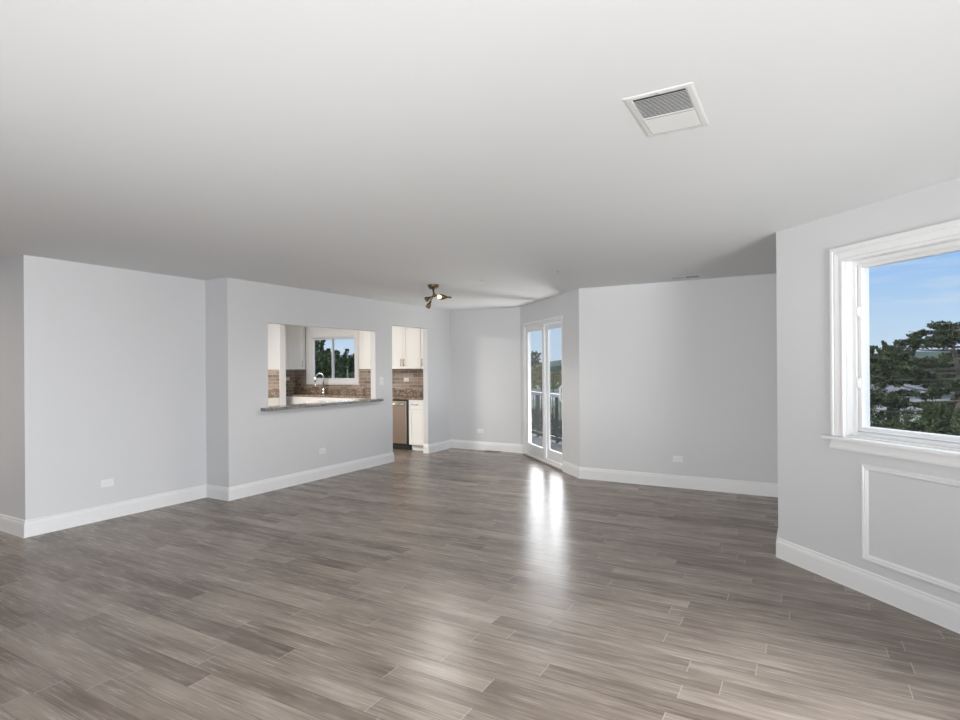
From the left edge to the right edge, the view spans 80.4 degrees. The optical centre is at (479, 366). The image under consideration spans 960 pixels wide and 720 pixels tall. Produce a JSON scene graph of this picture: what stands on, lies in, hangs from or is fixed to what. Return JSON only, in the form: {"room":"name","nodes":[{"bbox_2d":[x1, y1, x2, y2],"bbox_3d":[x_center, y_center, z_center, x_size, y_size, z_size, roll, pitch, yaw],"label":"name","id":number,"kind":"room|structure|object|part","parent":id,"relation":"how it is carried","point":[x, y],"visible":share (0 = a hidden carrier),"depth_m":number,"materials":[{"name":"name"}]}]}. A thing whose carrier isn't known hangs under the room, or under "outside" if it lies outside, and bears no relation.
{"room":"empty living room","nodes":[
{"label":"empty living room","id":0,"kind":"room"},
{"bbox_2d":[0,255,41,519],"bbox_3d":[-5.102,0.263,5.640,2.756,2.440,0.120,0,0,30],"label":"wall","id":1,"kind":"structure","parent":0,"point":[20,362],"depth_m":4.99,"materials":[{"name":"grey paint"}]},
{"bbox_2d":[40,257,206,516],"bbox_3d":[-3.532,0.252,5.737,0.120,2.440,1.597,0,0,30],"label":"wall","id":2,"kind":"structure","parent":0,"point":[123,351],"depth_m":5.59,"materials":[{"name":"grey paint"}]},
{"bbox_2d":[101,478,113,487],"bbox_3d":[-3.595,1.122,5.483,0.011,0.072,0.116,0,0,30],"label":"wall outlet","id":3,"kind":"object","parent":2,"relation":"attached to","point":[107,482],"visible":1,"depth_m":5.48,"materials":[{"name":"white plastic"}]},
{"bbox_2d":[205,278,237,486],"bbox_3d":[-2.942,0.247,6.389,0.503,2.440,0.120,0,0,30],"label":"wall","id":4,"kind":"structure","parent":0,"point":[220,294],"depth_m":6.29,"materials":[{"name":"grey paint"}]},
{"bbox_2d":[268,324,279,404],"bbox_3d":[-4.104,0.256,11.099,0.708,2.440,0.140,0,0,30],"label":"wall","id":5,"kind":"structure","parent":0,"point":[273,329],"depth_m":10.96,"materials":[{"name":"grey paint"}]},
{"bbox_2d":[279,324,285,404],"bbox_3d":[-3.791,0.254,10.921,0.012,2.440,0.146,0,0,30],"label":"trim","id":6,"kind":"structure","parent":5,"relation":"attached to","point":[282,328],"depth_m":10.91,"materials":[{"name":"white paint"}]},
{"bbox_2d":[237,279,451,484],"bbox_3d":[-1.644,0.243,8.263,0.092,2.450,4.421,0,0,30],"label":"wall","id":7,"kind":"structure","parent":0,"point":[271,444],"depth_m":7.47,"materials":[{"name":"grey paint"}]},
{"bbox_2d":[0,452,394,537],"bbox_3d":[-3.318,1.397,6.490,5.590,0.147,2.322,0,0,-27],"label":"baseboard","id":8,"kind":"structure","parent":7,"relation":"attached to","point":[18,527],"depth_m":6.02,"materials":[{"name":"white paint"}]},
{"bbox_2d":[261,399,383,410],"bbox_3d":[-2.055,0.495,7.527,0.255,0.036,2.121,0,0,30],"label":"ledge","id":9,"kind":"object","parent":7,"relation":"attached to","point":[330,403],"visible":0.9,"depth_m":7.33,"materials":[{"name":"grey stone"}]},
{"bbox_2d":[319,448,325,453],"bbox_3d":[-2.058,1.102,7.417,0.011,0.072,0.116,0,0,30],"label":"wall outlet","id":10,"kind":"object","parent":7,"relation":"attached to","point":[322,450],"visible":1,"depth_m":7.42,"materials":[{"name":"white plastic"}]},
{"bbox_2d":[295,307,520,443],"bbox_3d":[-1.682,0.238,10.889,5.529,2.440,0.130,0,0,30],"label":"wall","id":11,"kind":"structure","parent":0,"point":[485,343],"depth_m":9.86,"materials":[{"name":"grey paint"}]},
{"bbox_2d":[306,330,358,384],"bbox_3d":[-2.997,-0.187,11.610,1.411,1.090,0.110,0,0,30],"label":"window","id":12,"kind":"structure","parent":11,"relation":"in","point":[333,380],"depth_m":11.62,"materials":[{"name":"white paint"}]},
{"bbox_3d":[-3.251,-0.155,11.746,0.571,0.856,0.032,0,0,30],"label":"sash","id":13,"kind":"part","parent":12,"relation":"part of","materials":[{"name":"white plastic"}]},
{"bbox_3d":[-2.983,-0.157,11.614,1.213,0.918,0.090,0,0,30],"label":"frame","id":14,"kind":"part","parent":12,"relation":"part of","materials":[{"name":"white plastic"}]},
{"bbox_3d":[-2.748,-0.159,11.500,0.628,0.856,0.032,0,0,30],"label":"sash","id":15,"kind":"part","parent":12,"relation":"part of","materials":[{"name":"white plastic"}]},
{"bbox_2d":[306,326,360,384],"bbox_3d":[-2.877,-0.253,11.499,1.785,1.440,0.004,0,0,30],"label":"window trim","id":16,"kind":"structure","parent":11,"relation":"in","point":[308,329],"depth_m":11.64,"materials":[{"name":"white paint"}]},
{"bbox_2d":[360,331,370,368],"bbox_3d":[-1.924,-0.397,10.737,0.605,0.885,0.386,0,0,30],"label":"upper cabinet","id":17,"kind":"object","parent":11,"relation":"attached to","point":[365,346],"visible":0.23,"depth_m":10.70,"materials":[{"name":"white paint"}]},
{"bbox_2d":[392,326,420,368],"bbox_3d":[-1.315,-0.402,10.392,0.785,0.885,0.386,0,0,30],"label":"upper cabinet","id":18,"kind":"object","parent":11,"relation":"attached to","point":[406,341],"visible":0.66,"depth_m":10.23,"materials":[{"name":"white paint"}]},
{"bbox_3d":[-1.559,-0.400,10.361,0.388,0.879,0.020,0,0,30],"label":"door","id":19,"kind":"part","parent":18,"relation":"part of","materials":[{"name":"white paint"}]},
{"bbox_3d":[-1.217,-0.402,10.168,0.389,0.879,0.020,0,0,30],"label":"door","id":20,"kind":"part","parent":18,"relation":"part of","materials":[{"name":"white paint"}]},
{"bbox_2d":[421,329,422,368],"bbox_3d":[-0.835,-0.405,10.120,0.310,0.885,0.386,0,0,30],"label":"upper cabinet","id":21,"kind":"object","parent":11,"relation":"attached to","point":[421,329],"visible":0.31,"depth_m":10.04,"materials":[{"name":"white paint"}]},
{"bbox_2d":[423,440,522,453],"bbox_3d":[-0.094,1.374,9.500,1.554,0.147,0.749,0,0,30],"label":"baseboard","id":22,"kind":"structure","parent":11,"relation":"attached to","point":[462,444],"depth_m":9.77,"materials":[{"name":"white paint"}]},
{"bbox_2d":[0,0,959,310],"bbox_3d":[-1.588,-1.082,4.107,12.800,0.200,11.987,0,0,30],"label":"ceiling","id":23,"kind":"structure","parent":0,"point":[382,150],"depth_m":2.43,"materials":[{"name":"white paint"}]},
{"bbox_2d":[424,284,451,308],"bbox_3d":[-0.507,-0.845,6.892,0.335,0.289,0.143,0,0,-10],"label":"ceiling spotlight","id":24,"kind":"object","parent":23,"relation":"attached to","point":[433,287],"visible":1,"depth_m":6.85,"materials":[{"name":"gold metal"}]},
{"bbox_2d":[622,82,708,136],"bbox_3d":[0.738,-0.995,2.233,0.248,0.007,0.404,0,0,30],"label":"ceiling vent","id":25,"kind":"object","parent":23,"relation":"in","point":[668,110],"visible":1,"depth_m":2.21,"materials":[{"name":"white metal"}]},
{"bbox_2d":[669,275,701,279],"bbox_3d":[2.321,-1.008,6.428,0.350,0.004,0.150,0,0,30],"label":"ceiling vent","id":26,"kind":"object","parent":23,"relation":"in","point":[695,276],"visible":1,"depth_m":6.43,"materials":[{"name":"white metal"}]},
{"bbox_2d":[0,448,959,719],"bbox_3d":[-1.569,1.518,4.107,12.800,0.120,11.987,0,0,30],"label":"floor","id":27,"kind":"structure","parent":0,"point":[452,583],"depth_m":3.37,"materials":[{"name":"grey wood"}]},
{"bbox_2d":[268,398,278,405],"bbox_3d":[-4.288,1.036,10.742,0.690,0.881,0.646,0,0,30],"label":"base cabinet","id":28,"kind":"object","parent":27,"relation":"on","point":[271,401],"visible":0.02,"depth_m":10.73,"materials":[{"name":"white paint"}]},
{"bbox_2d":[268,390,279,397],"bbox_3d":[-4.291,0.526,10.766,0.704,0.134,0.624,0,0,30],"label":"countertop","id":29,"kind":"structure","parent":28,"relation":"on","point":[271,393],"depth_m":10.89,"materials":[{"name":"brown stone"}]},
{"bbox_2d":[286,396,369,404],"bbox_3d":[-2.873,1.026,11.120,2.780,0.881,0.646,0,0,30],"label":"base cabinet","id":30,"kind":"object","parent":27,"relation":"on","point":[290,400],"visible":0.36,"depth_m":11.02,"materials":[{"name":"white paint"}]},
{"bbox_3d":[-3.620,0.982,11.225,0.455,0.771,0.020,0,0,30],"label":"door","id":31,"kind":"part","parent":30,"relation":"part of","materials":[{"name":"white paint"}]},
{"bbox_3d":[-3.220,0.979,10.999,0.455,0.771,0.020,0,0,30],"label":"door","id":32,"kind":"part","parent":30,"relation":"part of","materials":[{"name":"white paint"}]},
{"bbox_3d":[-2.821,0.976,10.772,0.455,0.771,0.020,0,0,30],"label":"door","id":33,"kind":"part","parent":30,"relation":"part of","materials":[{"name":"white paint"}]},
{"bbox_3d":[-2.422,0.973,10.546,0.455,0.771,0.020,0,0,30],"label":"door","id":34,"kind":"part","parent":30,"relation":"part of","materials":[{"name":"white paint"}]},
{"bbox_2d":[286,388,422,399],"bbox_3d":[-2.425,0.513,10.877,3.842,0.134,0.624,0,0,30],"label":"countertop","id":35,"kind":"structure","parent":30,"relation":"on","point":[300,392],"depth_m":11.08,"materials":[{"name":"brown stone"}]},
{"bbox_2d":[314,373,325,393],"bbox_3d":[-3.193,0.340,11.392,0.123,0.426,0.273,0,0,30],"label":"kitchen faucet","id":36,"kind":"object","parent":35,"relation":"on","point":[317,374],"visible":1,"depth_m":11.45,"materials":[{"name":"silver metal"}]},
{"bbox_3d":[-3.223,0.290,11.403,0.033,0.326,0.255,0,0,30],"label":"spout","id":37,"kind":"part","parent":36,"relation":"part of","materials":[{"name":"silver metal"}]},
{"bbox_2d":[392,399,411,449],"bbox_3d":[-1.381,1.017,10.263,0.640,0.873,0.628,0,0,30],"label":"dishwasher","id":38,"kind":"object","parent":27,"relation":"on","point":[400,406],"visible":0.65,"depth_m":9.95,"materials":[{"name":"silver metal"}]},
{"bbox_3d":[-1.539,0.980,10.052,0.560,0.745,0.025,0,0,30],"label":"door","id":39,"kind":"part","parent":38,"relation":"part of","materials":[{"name":"silver metal"}]},
{"bbox_3d":[-1.286,0.978,9.911,0.017,0.745,0.021,0,0,30],"label":"edge trim","id":40,"kind":"part","parent":38,"relation":"part of","materials":[{"name":"silver metal"}]},
{"bbox_2d":[409,400,423,450],"bbox_3d":[-0.927,1.012,10.016,0.385,0.881,0.646,0,0,30],"label":"base cabinet","id":41,"kind":"object","parent":27,"relation":"on","point":[416,407],"visible":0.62,"depth_m":9.79,"materials":[{"name":"white paint"}]},
{"bbox_3d":[-1.065,0.656,9.776,0.381,0.156,0.020,0,0,30],"label":"drawer","id":42,"kind":"part","parent":41,"relation":"part of","materials":[{"name":"white paint"}]},
{"bbox_2d":[531,433,561,452],"bbox_3d":[1.290,1.647,10.276,1.320,0.220,7.600,0,0,-15],"label":"balcony slab","id":43,"kind":"object","parent":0,"point":[538,441],"depth_m":11.37,"materials":[{"name":"grey concrete"}]},
{"bbox_2d":[531,391,561,442],"bbox_3d":[1.829,1.043,10.452,0.093,0.979,7.450,0,0,-15],"label":"balcony railing","id":44,"kind":"object","parent":43,"relation":"on","point":[537,394],"visible":0.2,"depth_m":12.25,"materials":[{"name":"grey metal"}]},
{"bbox_3d":[1.265,1.077,12.491,0.048,0.919,0.048,0,0,-15],"label":"post","id":45,"kind":"part","parent":44,"relation":"part of","materials":[{"name":"grey metal"}]},
{"bbox_3d":[1.825,0.584,10.452,0.090,0.060,7.450,0,0,-15],"label":"rail","id":46,"kind":"part","parent":44,"relation":"part of","materials":[{"name":"grey metal"}]},
{"bbox_3d":[1.831,1.436,10.452,0.036,0.035,7.450,0,0,-15],"label":"rail","id":47,"kind":"part","parent":44,"relation":"part of","materials":[{"name":"grey metal"}]},
{"bbox_3d":[1.553,1.075,11.450,0.048,0.919,0.048,0,0,-15],"label":"post","id":48,"kind":"part","parent":44,"relation":"part of","materials":[{"name":"grey metal"}]},
{"bbox_2d":[520,289,579,466],"bbox_3d":[1.034,0.224,8.415,0.115,2.450,2.257,0,0,-15],"label":"wall","id":49,"kind":"structure","parent":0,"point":[566,304],"depth_m":7.65,"materials":[{"name":"grey paint"}]},
{"bbox_2d":[522,315,562,470],"bbox_3d":[0.968,0.368,8.598,0.143,2.143,1.596,0,0,-15],"label":"door","id":50,"kind":"structure","parent":49,"relation":"attached to","point":[543,454],"depth_m":8.59,"materials":[{"name":"white plastic"}]},
{"bbox_3d":[0.877,0.379,8.932,0.030,2.018,0.774,0,0,-15],"label":"panel","id":51,"kind":"part","parent":50,"relation":"part of","materials":[{"name":"white plastic"}]},
{"bbox_3d":[0.991,1.414,8.591,0.117,0.049,1.556,0,0,-15],"label":"sill","id":52,"kind":"part","parent":50,"relation":"part of","materials":[{"name":"white plastic"}]},
{"bbox_3d":[1.113,0.378,8.246,0.030,2.018,0.754,0,0,-15],"label":"panel","id":53,"kind":"part","parent":50,"relation":"part of","materials":[{"name":"white plastic"}]},
{"bbox_3d":[1.146,0.383,7.943,0.082,0.270,0.037,0,0,7],"label":"handle","id":54,"kind":"part","parent":50,"relation":"part of","materials":[{"name":"white plastic"}]},
{"bbox_2d":[579,273,777,483],"bbox_3d":[2.394,0.209,6.795,2.450,2.440,0.200,0,0,30],"label":"wall","id":55,"kind":"structure","parent":0,"point":[687,369],"depth_m":6.68,"materials":[{"name":"grey paint"}]},
{"bbox_2d":[673,456,682,461],"bbox_3d":[2.336,1.092,6.710,0.116,0.072,0.011,0,0,30],"label":"wall outlet","id":56,"kind":"object","parent":55,"relation":"attached to","point":[675,458],"visible":1,"depth_m":6.71,"materials":[{"name":"white plastic"}]},
{"bbox_2d":[562,461,959,633],"bbox_3d":[2.212,1.357,1.895,2.343,0.147,11.808,0,0,1],"label":"baseboard","id":57,"kind":"structure","parent":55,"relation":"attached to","point":[944,613],"depth_m":3.91,"materials":[{"name":"white paint"}]},
{"bbox_2d":[776,177,959,604],"bbox_3d":[2.857,0.206,2.267,0.183,2.440,4.193,0,0,-15],"label":"wall","id":58,"kind":"structure","parent":0,"point":[914,524],"depth_m":3.73,"materials":[{"name":"grey paint"}]},
{"bbox_2d":[821,219,959,467],"bbox_3d":[2.668,-0.124,2.870,0.213,1.324,2.048,0,0,-15],"label":"window","id":59,"kind":"structure","parent":58,"relation":"attached to","point":[849,265],"depth_m":3.67,"materials":[{"name":"white paint"}]},
{"bbox_3d":[2.588,-0.126,3.276,0.032,1.076,0.866,0,0,-15],"label":"sash","id":60,"kind":"part","parent":59,"relation":"part of","materials":[{"name":"white plastic"}]},
{"bbox_3d":[-5.049,0.263,10.271,0.120,2.440,4.287,0,0,30],"label":"wall","id":61,"kind":"structure","parent":0,"visible":0},
{"bbox_2d":[286,369,294,392],"bbox_3d":[-4.156,0.319,11.714,0.010,0.515,0.877,0,0,30],"label":"wall","id":62,"kind":"structure","parent":61,"relation":"attached to","point":[290,384],"depth_m":11.99,"materials":[{"name":"brown tile"}]},
{"bbox_2d":[286,326,304,369],"bbox_3d":[-3.999,-0.383,11.616,0.386,0.885,0.863,0,0,30],"label":"upper cabinet","id":63,"kind":"object","parent":62,"relation":"attached to","point":[295,336],"visible":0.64,"depth_m":11.68,"materials":[{"name":"white paint"}]},
{"bbox_3d":[-3.989,-0.383,11.337,0.020,0.879,0.384,0,0,30],"label":"door","id":64,"kind":"part","parent":63,"relation":"part of","materials":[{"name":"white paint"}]},
{"label":"outside","id":65,"kind":"structure","parent":0,"visible":0},
{"bbox_2d":[531,380,561,441],"bbox_3d":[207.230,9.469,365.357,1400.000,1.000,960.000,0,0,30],"label":"ground","id":66,"kind":"structure","parent":65,"point":[538,389],"depth_m":173.25,"materials":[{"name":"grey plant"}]},
{"bbox_2d":[315,338,348,377],"bbox_3d":[-7.590,4.586,25.065,4.975,12.037,5.886,0,0,-44],"label":"tree","id":67,"kind":"object","parent":66,"relation":"on","point":[320,356],"visible":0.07,"depth_m":24.78,"materials":[{"name":"green plant"}]},
{"bbox_2d":[315,350,354,377],"bbox_3d":[-10.960,4.691,41.481,5.831,11.875,5.136,0,0,5],"label":"tree","id":68,"kind":"object","parent":66,"relation":"on","point":[326,351],"visible":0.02,"depth_m":40.75,"materials":[{"name":"green plant"}]},
{"bbox_2d":[316,348,354,377],"bbox_3d":[-11.838,4.534,47.639,8.149,12.188,8.260,0,0,26],"label":"tree","id":69,"kind":"object","parent":66,"relation":"on","point":[351,359],"visible":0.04,"depth_m":47.88,"materials":[{"name":"green plant"}]},
{"bbox_2d":[531,366,539,388],"bbox_3d":[20.150,4.885,229.568,7.597,11.024,8.373,0,0,-24],"label":"tree","id":70,"kind":"object","parent":66,"relation":"on","point":[533,378],"visible":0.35,"depth_m":229.02,"materials":[{"name":"green plant"}]},
{"bbox_2d":[531,351,541,385],"bbox_3d":[26.350,1.311,275.145,9.257,18.186,8.647,0,0,29],"label":"tree","id":71,"kind":"object","parent":66,"relation":"on","point":[534,361],"visible":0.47,"depth_m":274.23,"materials":[{"name":"green plant"}]},
{"bbox_2d":[531,364,541,389],"bbox_3d":[26.452,4.405,247.558,8.206,11.908,9.044,0,0,-15],"label":"tree","id":72,"kind":"object","parent":66,"relation":"on","point":[539,372],"visible":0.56,"depth_m":246.90,"materials":[{"name":"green plant"}]},
{"bbox_2d":[532,407,542,434],"bbox_3d":[5.646,7.335,60.251,5.166,6.250,6.112,0,0,30],"label":"tree","id":73,"kind":"object","parent":66,"relation":"on","point":[534,407],"visible":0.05,"depth_m":59.79,"materials":[{"name":"green plant"}]},
{"bbox_2d":[531,414,561,442],"bbox_3d":[4.403,6.447,28.965,7.454,8.066,7.354,0,0,25],"label":"tree","id":74,"kind":"object","parent":66,"relation":"on","point":[553,422],"visible":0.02,"depth_m":28.57,"materials":[{"name":"green plant"}]},
{"bbox_2d":[540,405,559,420],"bbox_3d":[9.563,7.833,80.034,3.872,5.180,4.245,0,0,38],"label":"tree","id":75,"kind":"object","parent":66,"relation":"on","point":[553,405],"visible":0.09,"depth_m":79.79,"materials":[{"name":"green plant"}]},
{"bbox_2d":[550,370,561,391],"bbox_3d":[30.165,5.896,231.848,6.700,8.821,6.079,0,0,-14],"label":"tree","id":76,"kind":"object","parent":66,"relation":"on","point":[553,378],"visible":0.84,"depth_m":231.26,"materials":[{"name":"green plant"}]},
{"bbox_2d":[556,370,561,385],"bbox_3d":[36.600,5.727,251.722,6.250,9.070,6.889,0,0,2],"label":"tree","id":77,"kind":"object","parent":66,"relation":"on","point":[560,371],"visible":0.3,"depth_m":251.25,"materials":[{"name":"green plant"}]},
{"bbox_2d":[870,345,916,426],"bbox_3d":[28.230,4.386,40.827,5.586,11.924,6.608,0,0,-20],"label":"tree","id":78,"kind":"object","parent":66,"relation":"on","point":[880,416],"visible":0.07,"depth_m":40.25,"materials":[{"name":"green plant"}]},
{"bbox_2d":[875,339,916,383],"bbox_3d":[41.280,3.760,57.227,6.317,12.991,6.403,0,0,-17],"label":"tree","id":79,"kind":"object","parent":66,"relation":"on","point":[885,345],"visible":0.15,"depth_m":56.48,"materials":[{"name":"green plant"}]},
{"bbox_2d":[870,416,951,433],"bbox_3d":[9.653,5.775,12.997,6.340,9.355,6.255,0,0,20],"label":"tree","id":80,"kind":"object","parent":66,"relation":"on","point":[942,423],"visible":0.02,"depth_m":12.63,"materials":[{"name":"green plant"}]},
{"bbox_2d":[870,384,954,423],"bbox_3d":[36.769,5.835,49.000,6.600,8.700,5.800,0,0,22],"label":"house","id":81,"kind":"structure","parent":66,"relation":"on","point":[891,388],"depth_m":47.17,"materials":[{"name":"white"}]},
{"bbox_2d":[870,320,959,434],"bbox_3d":[22.038,4.099,25.945,11.435,12.599,10.860,0,0,-28],"label":"tree","id":82,"kind":"object","parent":66,"relation":"on","point":[946,334],"visible":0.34,"depth_m":26.20,"materials":[{"name":"green plant"}]},
{"bbox_2d":[887,400,959,435],"bbox_3d":[16.667,5.795,20.305,4.574,9.223,5.412,0,0,2],"label":"tree","id":83,"kind":"object","parent":66,"relation":"on","point":[930,414],"visible":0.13,"depth_m":20.26,"materials":[{"name":"green plant"}]},
{"bbox_2d":[910,358,945,383],"bbox_3d":[54.546,4.505,70.179,6.108,11.300,6.422,0,0,5],"label":"tree","id":84,"kind":"object","parent":66,"relation":"on","point":[942,376],"visible":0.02,"depth_m":69.16,"materials":[{"name":"green plant"}]},
{"bbox_2d":[930,352,959,383],"bbox_3d":[68.901,3.943,83.958,6.991,12.234,6.451,0,0,32],"label":"tree","id":85,"kind":"object","parent":66,"relation":"on","point":[943,357],"visible":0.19,"depth_m":83.82,"materials":[{"name":"green plant"}]},
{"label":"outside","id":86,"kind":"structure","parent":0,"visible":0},
{"bbox_2d":[317,351,959,377],"bbox_3d":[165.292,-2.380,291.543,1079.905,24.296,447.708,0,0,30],"label":"hill","id":87,"kind":"structure","parent":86,"point":[556,366],"depth_m":364.27,"materials":[{"name":"green plant"}]},
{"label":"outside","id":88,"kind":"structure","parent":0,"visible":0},
{"bbox_2d":[532,392,561,400],"bbox_3d":[-7.499,10.470,217.263,190.000,0.060,48.000,0,0,30],"label":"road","id":89,"kind":"structure","parent":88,"point":[550,392],"depth_m":188.75,"materials":[{"name":"grey asphalt"}]}
]}

